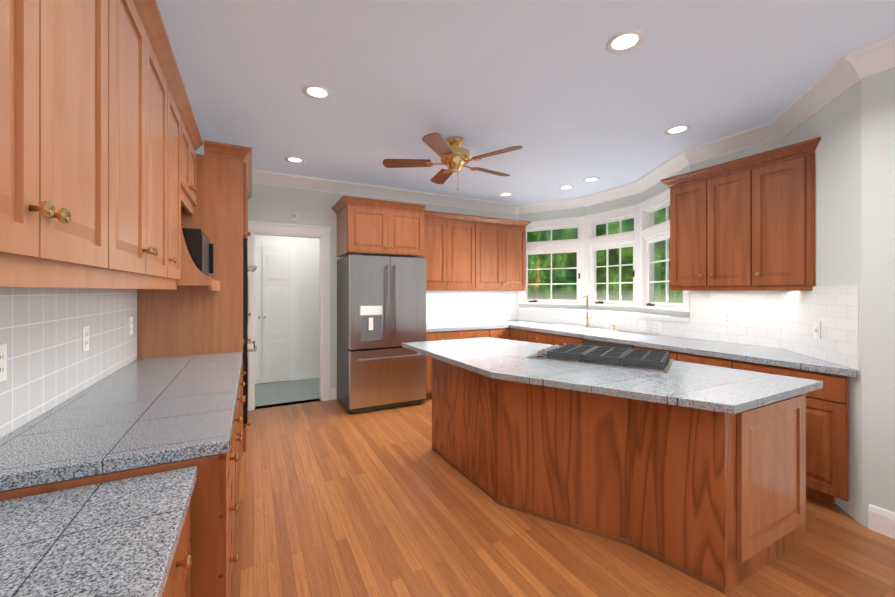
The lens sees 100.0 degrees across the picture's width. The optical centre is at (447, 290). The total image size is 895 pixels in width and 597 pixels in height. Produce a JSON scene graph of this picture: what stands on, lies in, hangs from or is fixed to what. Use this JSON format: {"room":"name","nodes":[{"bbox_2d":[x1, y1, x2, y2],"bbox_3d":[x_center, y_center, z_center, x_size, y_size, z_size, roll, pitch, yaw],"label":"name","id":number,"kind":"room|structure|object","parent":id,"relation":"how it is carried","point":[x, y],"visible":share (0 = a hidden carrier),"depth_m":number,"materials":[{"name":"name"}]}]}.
{"room":"kitchen","nodes":[
{"label":"kitchen","id":0,"kind":"room"},
{"bbox_2d":[0,360,133,438],"bbox_3d":[-1.187,-0.002,0.609,0.120,2.740,7.810,0,0,-27],"label":"wall","id":1,"kind":"structure","parent":0,"point":[58,404],"depth_m":1.54,"materials":[{"name":"white tile"}]},
{"bbox_2d":[0,0,135,288],"bbox_3d":[-0.920,-0.552,0.651,0.387,1.090,0.780,0,0,-27],"label":"upper cabinet","id":2,"kind":"object","parent":1,"relation":"attached to","point":[94,99],"depth_m":0.84,"materials":[{"name":"brown wood"}]},
{"bbox_2d":[0,287,136,437],"bbox_3d":[-1.033,0.237,0.450,0.006,0.579,4.847,0,0,-27],"label":"wall tile","id":3,"kind":"structure","parent":1,"relation":"attached to","point":[50,364],"depth_m":1.53,"materials":[{"name":"white tile"}]},
{"bbox_2d":[0,344,6,381],"bbox_3d":[-1.403,0.228,1.178,0.008,0.116,0.072,0,0,-27],"label":"electrical outlet","id":4,"kind":"object","parent":3,"relation":"attached to","point":[3,362],"visible":1,"depth_m":1.19,"materials":[{"name":"white plastic"}]},
{"bbox_2d":[82,326,88,351],"bbox_3d":[-1.721,0.229,1.790,0.008,0.116,0.072,0,0,-27],"label":"electrical outlet","id":5,"kind":"object","parent":3,"relation":"attached to","point":[85,338],"visible":1,"depth_m":1.78,"materials":[{"name":"white plastic"}]},
{"bbox_2d":[129,317,132,334],"bbox_3d":[-2.067,0.229,2.456,0.008,0.116,0.072,0,0,-27],"label":"electrical outlet","id":6,"kind":"object","parent":3,"relation":"attached to","point":[130,325],"visible":1,"depth_m":2.44,"materials":[{"name":"white plastic"}]},
{"bbox_2d":[136,0,179,289],"bbox_3d":[-1.294,-0.551,1.370,0.387,1.090,0.840,0,0,-27],"label":"upper cabinet","id":7,"kind":"object","parent":1,"relation":"attached to","point":[157,70],"depth_m":1.59,"materials":[{"name":"brown wood"}]},
{"bbox_2d":[180,74,189,279],"bbox_3d":[-1.577,-0.551,1.915,0.387,1.090,0.388,0,0,-27],"label":"upper cabinet","id":8,"kind":"object","parent":1,"relation":"attached to","point":[184,100],"depth_m":2.14,"materials":[{"name":"brown wood"}]},
{"bbox_2d":[177,104,219,290],"bbox_3d":[-1.774,-0.548,2.415,0.497,1.095,0.677,0,0,-27],"label":"upper cabinet","id":9,"kind":"object","parent":1,"relation":"attached to","point":[192,274],"visible":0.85,"depth_m":2.31,"materials":[{"name":"brown wood"}]},
{"bbox_2d":[182,228,213,275],"bbox_3d":[-1.783,-0.222,2.428,0.440,0.298,0.567,0,0,-27],"label":"microwave","id":10,"kind":"object","parent":9,"relation":"in","point":[200,246],"visible":0.29,"depth_m":2.26,"materials":[{"name":"black metal"}]},
{"bbox_2d":[255,235,318,383],"bbox_3d":[-2.030,0.071,5.310,2.520,2.600,1.310,0,0,-27],"label":"wall","id":11,"kind":"structure","parent":0,"point":[307,304],"depth_m":5.86,"materials":[{"name":"white paint"}]},
{"bbox_2d":[255,239,318,383],"bbox_3d":[-2.203,0.312,5.804,2.150,2.120,0.061,0,0,-27],"label":"hall door","id":12,"kind":"structure","parent":11,"relation":"in","point":[276,310],"depth_m":5.61,"materials":[{"name":"white wood"}]},
{"bbox_2d":[248,183,517,399],"bbox_3d":[-0.840,0.001,5.123,4.660,2.740,0.120,0,0,-27],"label":"wall","id":13,"kind":"structure","parent":0,"point":[272,204],"depth_m":4.67,"materials":[{"name":"grey paint"}]},
{"bbox_2d":[248,221,330,410],"bbox_3d":[-1.924,0.288,4.552,0.970,2.165,0.172,0,0,-27],"label":"door frame","id":14,"kind":"structure","parent":13,"relation":"attached to","point":[321,234],"depth_m":4.63,"materials":[{"name":"white wood"}]},
{"bbox_2d":[290,212,296,221],"bbox_3d":[-1.849,-0.884,4.517,0.070,0.110,0.024,0,0,-27],"label":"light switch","id":15,"kind":"object","parent":13,"relation":"attached to","point":[293,216],"visible":0.93,"depth_m":4.51,"materials":[{"name":"white plastic"}]},
{"bbox_2d":[332,196,425,257],"bbox_3d":[-0.863,-0.739,4.670,1.000,0.620,0.657,0,0,-27],"label":"upper cabinet","id":16,"kind":"object","parent":13,"relation":"attached to","point":[370,227],"visible":1,"depth_m":4.42,"materials":[{"name":"brown wood"}]},
{"bbox_2d":[426,291,518,323],"bbox_3d":[0.290,0.236,5.639,1.940,0.469,0.006,0,0,-27],"label":"wall tile","id":17,"kind":"structure","parent":13,"relation":"attached to","point":[460,306],"depth_m":5.67,"materials":[{"name":"white tile"}]},
{"bbox_2d":[428,303,432,311],"bbox_3d":[-0.239,0.241,5.355,0.072,0.116,0.008,0,0,-27],"label":"electrical outlet","id":18,"kind":"object","parent":17,"relation":"attached to","point":[430,307],"visible":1,"depth_m":5.35,"materials":[{"name":"white plastic"}]},
{"bbox_2d":[421,210,530,290],"bbox_3d":[0.349,-0.523,5.452,1.867,1.050,0.387,0,0,-27],"label":"upper cabinet","id":19,"kind":"object","parent":13,"relation":"attached to","point":[463,252],"visible":0.94,"depth_m":5.29,"materials":[{"name":"brown wood"}]},
{"bbox_2d":[156,0,894,204],"bbox_3d":[1.173,-1.421,1.837,5.440,0.100,7.810,0,0,-27],"label":"ceiling","id":20,"kind":"structure","parent":0,"point":[559,92],"depth_m":2.43,"materials":[{"name":"white paint"}]},
{"bbox_2d":[285,157,304,162],"bbox_3d":[-1.595,-1.366,3.931,0.194,0.006,0.194,0,0,-27],"label":"recessed light","id":21,"kind":"object","parent":20,"relation":"in","point":[294,159],"visible":1,"depth_m":3.93,"materials":[{"name":"white"}]},
{"bbox_2d":[302,84,331,99],"bbox_3d":[-0.898,-1.367,2.591,0.194,0.006,0.194,0,0,-27],"label":"recessed light","id":22,"kind":"object","parent":20,"relation":"in","point":[314,91],"visible":1,"depth_m":2.59,"materials":[{"name":"white"}]},
{"bbox_2d":[383,133,522,189],"bbox_3d":[0.085,-1.143,3.455,1.247,0.451,1.253,0,0,-27],"label":"ceiling fan","id":23,"kind":"object","parent":20,"relation":"hanging from","point":[453,155],"visible":1,"depth_m":3.36,"materials":[{"name":"brown wood"}]},
{"bbox_2d":[499,193,512,195],"bbox_3d":[0.830,-1.365,5.338,0.194,0.006,0.194,0,0,-27],"label":"recessed light","id":24,"kind":"object","parent":20,"relation":"in","point":[505,194],"visible":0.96,"depth_m":5.34,"materials":[{"name":"white"}]},
{"bbox_2d":[559,185,573,189],"bbox_3d":[1.574,-1.366,4.969,0.194,0.006,0.194,0,0,-27],"label":"recessed light","id":25,"kind":"object","parent":20,"relation":"in","point":[564,187],"visible":1,"depth_m":4.97,"materials":[{"name":"white"}]},
{"bbox_2d":[583,177,599,181],"bbox_3d":[1.767,-1.366,4.619,0.194,0.006,0.194,0,0,-27],"label":"recessed light","id":26,"kind":"object","parent":20,"relation":"in","point":[591,179],"visible":1,"depth_m":4.62,"materials":[{"name":"white"}]},
{"bbox_2d":[606,29,644,52],"bbox_3d":[0.975,-1.368,2.066,0.194,0.006,0.194,0,0,-27],"label":"recessed light","id":27,"kind":"object","parent":20,"relation":"in","point":[625,41],"visible":1,"depth_m":2.06,"materials":[{"name":"white"}]},
{"bbox_2d":[664,125,690,134],"bbox_3d":[1.955,-1.367,3.195,0.194,0.006,0.194,0,0,-27],"label":"recessed light","id":28,"kind":"object","parent":20,"relation":"in","point":[677,129],"visible":1,"depth_m":3.19,"materials":[{"name":"white"}]},
{"bbox_2d":[518,207,585,308],"bbox_3d":[1.623,-0.528,5.863,1.044,1.680,0.120,0,0,32],"label":"wall","id":29,"kind":"structure","parent":0,"point":[559,214],"depth_m":5.79,"materials":[{"name":"grey paint"}]},
{"bbox_2d":[517,188,689,311],"bbox_3d":[2.035,-0.441,5.034,0.702,1.305,2.741,0,0,-27],"label":"bay window","id":30,"kind":"structure","parent":29,"relation":"in","point":[644,236],"depth_m":5.14,"materials":[{"name":"white wood"}]},
{"bbox_2d":[232,378,894,596],"bbox_3d":[0.860,1.419,2.438,5.440,0.100,9.170,0,0,-27],"label":"floor","id":31,"kind":"structure","parent":0,"point":[336,498],"depth_m":2.08,"materials":[{"name":"brown wood"}]},
{"bbox_2d":[0,410,235,596],"bbox_3d":[-1.079,0.939,1.228,0.637,0.860,0.449,0,0,-27],"label":"base cabinet","id":32,"kind":"object","parent":31,"relation":"on","point":[206,557],"depth_m":1.16,"materials":[{"name":"brown wood"}]},
{"bbox_2d":[162,483,195,596],"bbox_3d":[-0.781,0.968,0.558,0.547,0.800,1.007,0,0,-27],"label":"base cabinet","id":33,"kind":"object","parent":31,"relation":"on","point":[181,580],"depth_m":1.03,"materials":[{"name":"brown wood"}]},
{"bbox_2d":[0,466,196,596],"bbox_3d":[-0.336,0.547,-0.281,0.562,0.040,2.907,0,0,-27],"label":"countertop","id":34,"kind":"structure","parent":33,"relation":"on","point":[118,538],"depth_m":0.80,"materials":[{"name":"stone"}]},
{"bbox_2d":[137,140,252,454],"bbox_3d":[-2.000,0.137,3.077,0.707,2.464,0.821,0,0,-27],"label":"tall cabinet","id":35,"kind":"object","parent":31,"relation":"on","point":[188,320],"depth_m":2.82,"materials":[{"name":"brown wood"}]},
{"bbox_2d":[243,238,256,423],"bbox_3d":[-1.711,0.315,3.261,0.097,1.450,0.700,0,0,-27],"label":"wall oven","id":36,"kind":"object","parent":35,"relation":"in","point":[247,268],"depth_m":2.94,"materials":[{"name":"black"}]},
{"bbox_2d":[236,382,239,562],"bbox_3d":[-1.360,0.939,1.768,0.637,0.860,0.770,0,0,-27],"label":"base cabinet","id":37,"kind":"object","parent":31,"relation":"on","point":[238,397],"depth_m":2.09,"materials":[{"name":"brown wood"}]},
{"bbox_2d":[240,367,243,469],"bbox_3d":[-1.703,0.940,2.428,0.637,0.860,0.717,0,0,-27],"label":"base cabinet","id":38,"kind":"object","parent":31,"relation":"on","point":[241,383],"depth_m":2.64,"materials":[{"name":"brown wood"}]},
{"bbox_2d":[0,352,242,490],"bbox_3d":[-1.417,0.489,1.890,0.647,0.040,1.937,0,0,-27],"label":"countertop","id":39,"kind":"structure","parent":38,"relation":"on","point":[140,412],"depth_m":1.31,"materials":[{"name":"stone"}]},
{"bbox_2d":[337,254,425,412],"bbox_3d":[-0.810,0.483,4.599,0.910,1.775,0.787,0,0,-27],"label":"refrigerator","id":40,"kind":"object","parent":31,"relation":"on","point":[381,309],"visible":0.92,"depth_m":4.29,"materials":[{"name":"grey metal"}]},
{"bbox_2d":[424,329,491,399],"bbox_3d":[-0.005,0.942,5.121,0.941,0.860,0.647,0,0,-27],"label":"base cabinet","id":41,"kind":"object","parent":31,"relation":"on","point":[478,333],"depth_m":4.75,"materials":[{"name":"brown wood"}]},
{"bbox_2d":[426,321,509,331],"bbox_3d":[0.134,0.491,5.168,1.230,0.040,0.683,0,0,-27],"label":"countertop","id":42,"kind":"structure","parent":41,"relation":"on","point":[437,327],"depth_m":5.08,"materials":[{"name":"stone"}]},
{"bbox_2d":[492,328,507,339],"bbox_3d":[0.567,0.942,5.418,0.349,0.860,0.647,0,0,-27],"label":"base cabinet","id":43,"kind":"object","parent":31,"relation":"on","point":[501,333],"depth_m":5.14,"materials":[{"name":"brown wood"}]},
{"bbox_2d":[508,328,515,339],"bbox_3d":[1.178,0.942,5.294,0.677,0.860,0.175,0,0,-27],"label":"base cabinet","id":44,"kind":"object","parent":31,"relation":"on","point":[511,331],"depth_m":5.15,"materials":[{"name":"brown wood"}]},
{"bbox_2d":[516,329,523,340],"bbox_3d":[1.267,0.942,5.121,0.677,0.860,0.214,0,0,-27],"label":"base cabinet","id":45,"kind":"object","parent":31,"relation":"on","point":[519,332],"depth_m":5.00,"materials":[{"name":"brown wood"}]},
{"bbox_2d":[524,330,579,345],"bbox_3d":[1.531,0.941,4.613,0.677,0.860,0.930,0,0,-27],"label":"base cabinet","id":46,"kind":"object","parent":31,"relation":"on","point":[529,336],"depth_m":4.51,"materials":[{"name":"brown wood"}]},
{"bbox_2d":[498,320,856,376],"bbox_3d":[1.772,0.551,4.143,0.672,0.178,4.013,0,0,-27],"label":"countertop","id":47,"kind":"structure","parent":46,"relation":"on","point":[764,355],"depth_m":3.18,"materials":[{"name":"stone"}]},
{"bbox_2d":[530,325,616,333],"bbox_3d":[1.514,0.551,4.605,0.520,0.178,0.910,0,0,-27],"label":"sink","id":48,"kind":"object","parent":47,"relation":"in","point":[565,328],"depth_m":4.61,"materials":[{"name":"white ceramic"}]},
{"bbox_2d":[582,295,592,327],"bbox_3d":[1.727,0.260,4.634,0.104,0.402,0.105,0,0,-27],"label":"faucet","id":49,"kind":"object","parent":47,"relation":"on","point":[587,321],"visible":1,"depth_m":4.66,"materials":[{"name":"gold metal"}]},
{"bbox_2d":[580,338,631,348],"bbox_3d":[1.886,0.941,3.930,0.677,0.860,0.610,0,0,-27],"label":"base cabinet","id":50,"kind":"object","parent":31,"relation":"on","point":[583,341],"depth_m":3.82,"materials":[{"name":"brown wood"}]},
{"bbox_2d":[432,357,805,593],"bbox_3d":[0.938,0.956,2.657,1.360,0.827,2.035,0,0,-27],"label":"kitchen island","id":51,"kind":"object","parent":31,"relation":"on","point":[696,471],"depth_m":2.00,"materials":[{"name":"brown wood"}]},
{"bbox_2d":[402,337,822,440],"bbox_3d":[0.825,0.522,2.841,1.530,0.040,2.525,0,0,-27],"label":"island countertop","id":52,"kind":"structure","parent":51,"relation":"on","point":[648,404],"depth_m":2.10,"materials":[{"name":"grey stone"}]},
{"bbox_2d":[527,344,672,372],"bbox_3d":[1.106,0.469,2.747,0.900,0.062,0.520,0,0,35],"label":"cooktop","id":53,"kind":"object","parent":52,"relation":"in","point":[642,360],"visible":1,"depth_m":2.60,"materials":[{"name":"black metal"}]},
{"bbox_2d":[632,345,727,367],"bbox_3d":[2.214,0.940,3.300,0.677,0.860,0.810,0,0,-27],"label":"base cabinet","id":54,"kind":"object","parent":31,"relation":"on","point":[677,356],"depth_m":3.03,"materials":[{"name":"brown wood"}]},
{"bbox_2d":[728,359,849,507],"bbox_3d":[2.541,0.940,2.672,0.677,0.860,0.607,0,0,-27],"label":"base cabinet","id":55,"kind":"object","parent":31,"relation":"on","point":[827,443],"depth_m":2.34,"materials":[{"name":"brown wood"}]},
{"bbox_2d":[586,193,640,311],"bbox_3d":[2.293,-0.529,5.168,0.120,1.680,0.890,0,0,-27],"label":"wall","id":56,"kind":"structure","parent":0,"point":[635,199],"depth_m":5.09,"materials":[{"name":"grey paint"}]},
{"bbox_2d":[534,139,780,347],"bbox_3d":[1.989,0.001,4.604,0.120,2.740,3.410,0,0,-27],"label":"wall","id":57,"kind":"structure","parent":0,"point":[741,154],"depth_m":3.35,"materials":[{"name":"grey paint"}]},
{"bbox_2d":[518,307,688,321],"bbox_3d":[2.018,0.291,5.024,0.600,0.040,2.690,0,0,-27],"label":"window sill ledge","id":58,"kind":"object","parent":57,"relation":"attached to","point":[629,314],"visible":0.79,"depth_m":4.63,"materials":[{"name":"wood"}]},
{"bbox_2d":[518,291,780,347],"bbox_3d":[1.934,0.220,4.572,0.006,0.499,3.404,0,0,-27],"label":"wall tile","id":59,"kind":"structure","parent":57,"relation":"attached to","point":[756,318],"depth_m":3.49,"materials":[{"name":"white tile"}]},
{"bbox_2d":[640,320,645,330],"bbox_3d":[2.150,0.386,4.141,0.008,0.116,0.072,0,0,-27],"label":"electrical outlet","id":60,"kind":"object","parent":59,"relation":"attached to","point":[642,325],"visible":1,"depth_m":4.14,"materials":[{"name":"white plastic"}]},
{"bbox_2d":[653,321,659,332],"bbox_3d":[2.223,0.385,3.998,0.008,0.116,0.072,0,0,-27],"label":"electrical outlet","id":61,"kind":"object","parent":59,"relation":"attached to","point":[656,326],"visible":1,"depth_m":4.00,"materials":[{"name":"white plastic"}]},
{"bbox_2d":[723,312,731,324],"bbox_3d":[2.532,0.250,3.404,0.008,0.116,0.072,0,0,-27],"label":"electrical outlet","id":62,"kind":"object","parent":59,"relation":"attached to","point":[727,318],"visible":1,"depth_m":3.40,"materials":[{"name":"white plastic"}]},
{"bbox_2d":[661,137,820,290],"bbox_3d":[2.458,-0.525,3.145,0.387,1.050,1.148,0,0,-27],"label":"upper cabinet","id":63,"kind":"object","parent":57,"relation":"attached to","point":[747,223],"visible":0.98,"depth_m":2.97,"materials":[{"name":"brown wood"}]},
{"bbox_2d":[641,166,689,321],"bbox_3d":[2.477,-0.529,4.221,0.120,1.680,1.044,0,0,3],"label":"wall","id":64,"kind":"structure","parent":0,"point":[656,189],"depth_m":4.25,"materials":[{"name":"grey paint"}]},
{"bbox_2d":[781,80,861,524],"bbox_3d":[2.627,-0.001,2.609,0.120,2.740,0.920,0,0,19],"label":"wall","id":65,"kind":"structure","parent":0,"point":[835,124],"depth_m":2.35,"materials":[{"name":"grey paint"}]},
{"bbox_2d":[781,285,858,369],"bbox_3d":[2.570,0.219,2.638,0.006,0.499,0.896,0,0,19],"label":"wall tile","id":66,"kind":"structure","parent":65,"relation":"attached to","point":[834,310],"depth_m":2.52,"materials":[{"name":"white tile"}]},
{"bbox_2d":[814,321,820,338],"bbox_3d":[2.546,0.269,2.589,0.056,0.116,0.053,0,0,-27],"label":"light switch","id":67,"kind":"object","parent":66,"relation":"attached to","point":[817,329],"visible":1,"depth_m":2.58,"materials":[{"name":"white plastic"}]},
{"bbox_2d":[861,68,894,526],"bbox_3d":[3.313,-0.002,0.604,0.120,2.740,3.650,0,0,-27],"label":"wall","id":68,"kind":"structure","parent":0,"point":[878,260],"depth_m":2.14,"materials":[{"name":"grey paint"}]},
{"bbox_2d":[252,36,894,214],"bbox_3d":[1.116,-1.304,1.807,5.070,0.135,7.570,0,0,-27],"label":"crown molding","id":69,"kind":"structure","parent":68,"relation":"attached to","point":[842,75],"depth_m":3.67,"materials":[{"name":"white paint"}]},
{"bbox_2d":[868,504,894,538],"bbox_3d":[3.225,1.298,0.625,0.016,0.140,3.470,0,0,-27],"label":"baseboard","id":70,"kind":"structure","parent":68,"relation":"attached to","point":[881,520],"depth_m":2.11,"materials":[{"name":"white"}]},
{"label":"outside","id":71,"kind":"structure","parent":0,"visible":0},
{"bbox_2d":[527,206,682,302],"bbox_3d":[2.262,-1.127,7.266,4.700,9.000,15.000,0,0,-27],"label":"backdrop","id":72,"kind":"structure","parent":71,"point":[628,274],"depth_m":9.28,"materials":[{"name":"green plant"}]}
]}

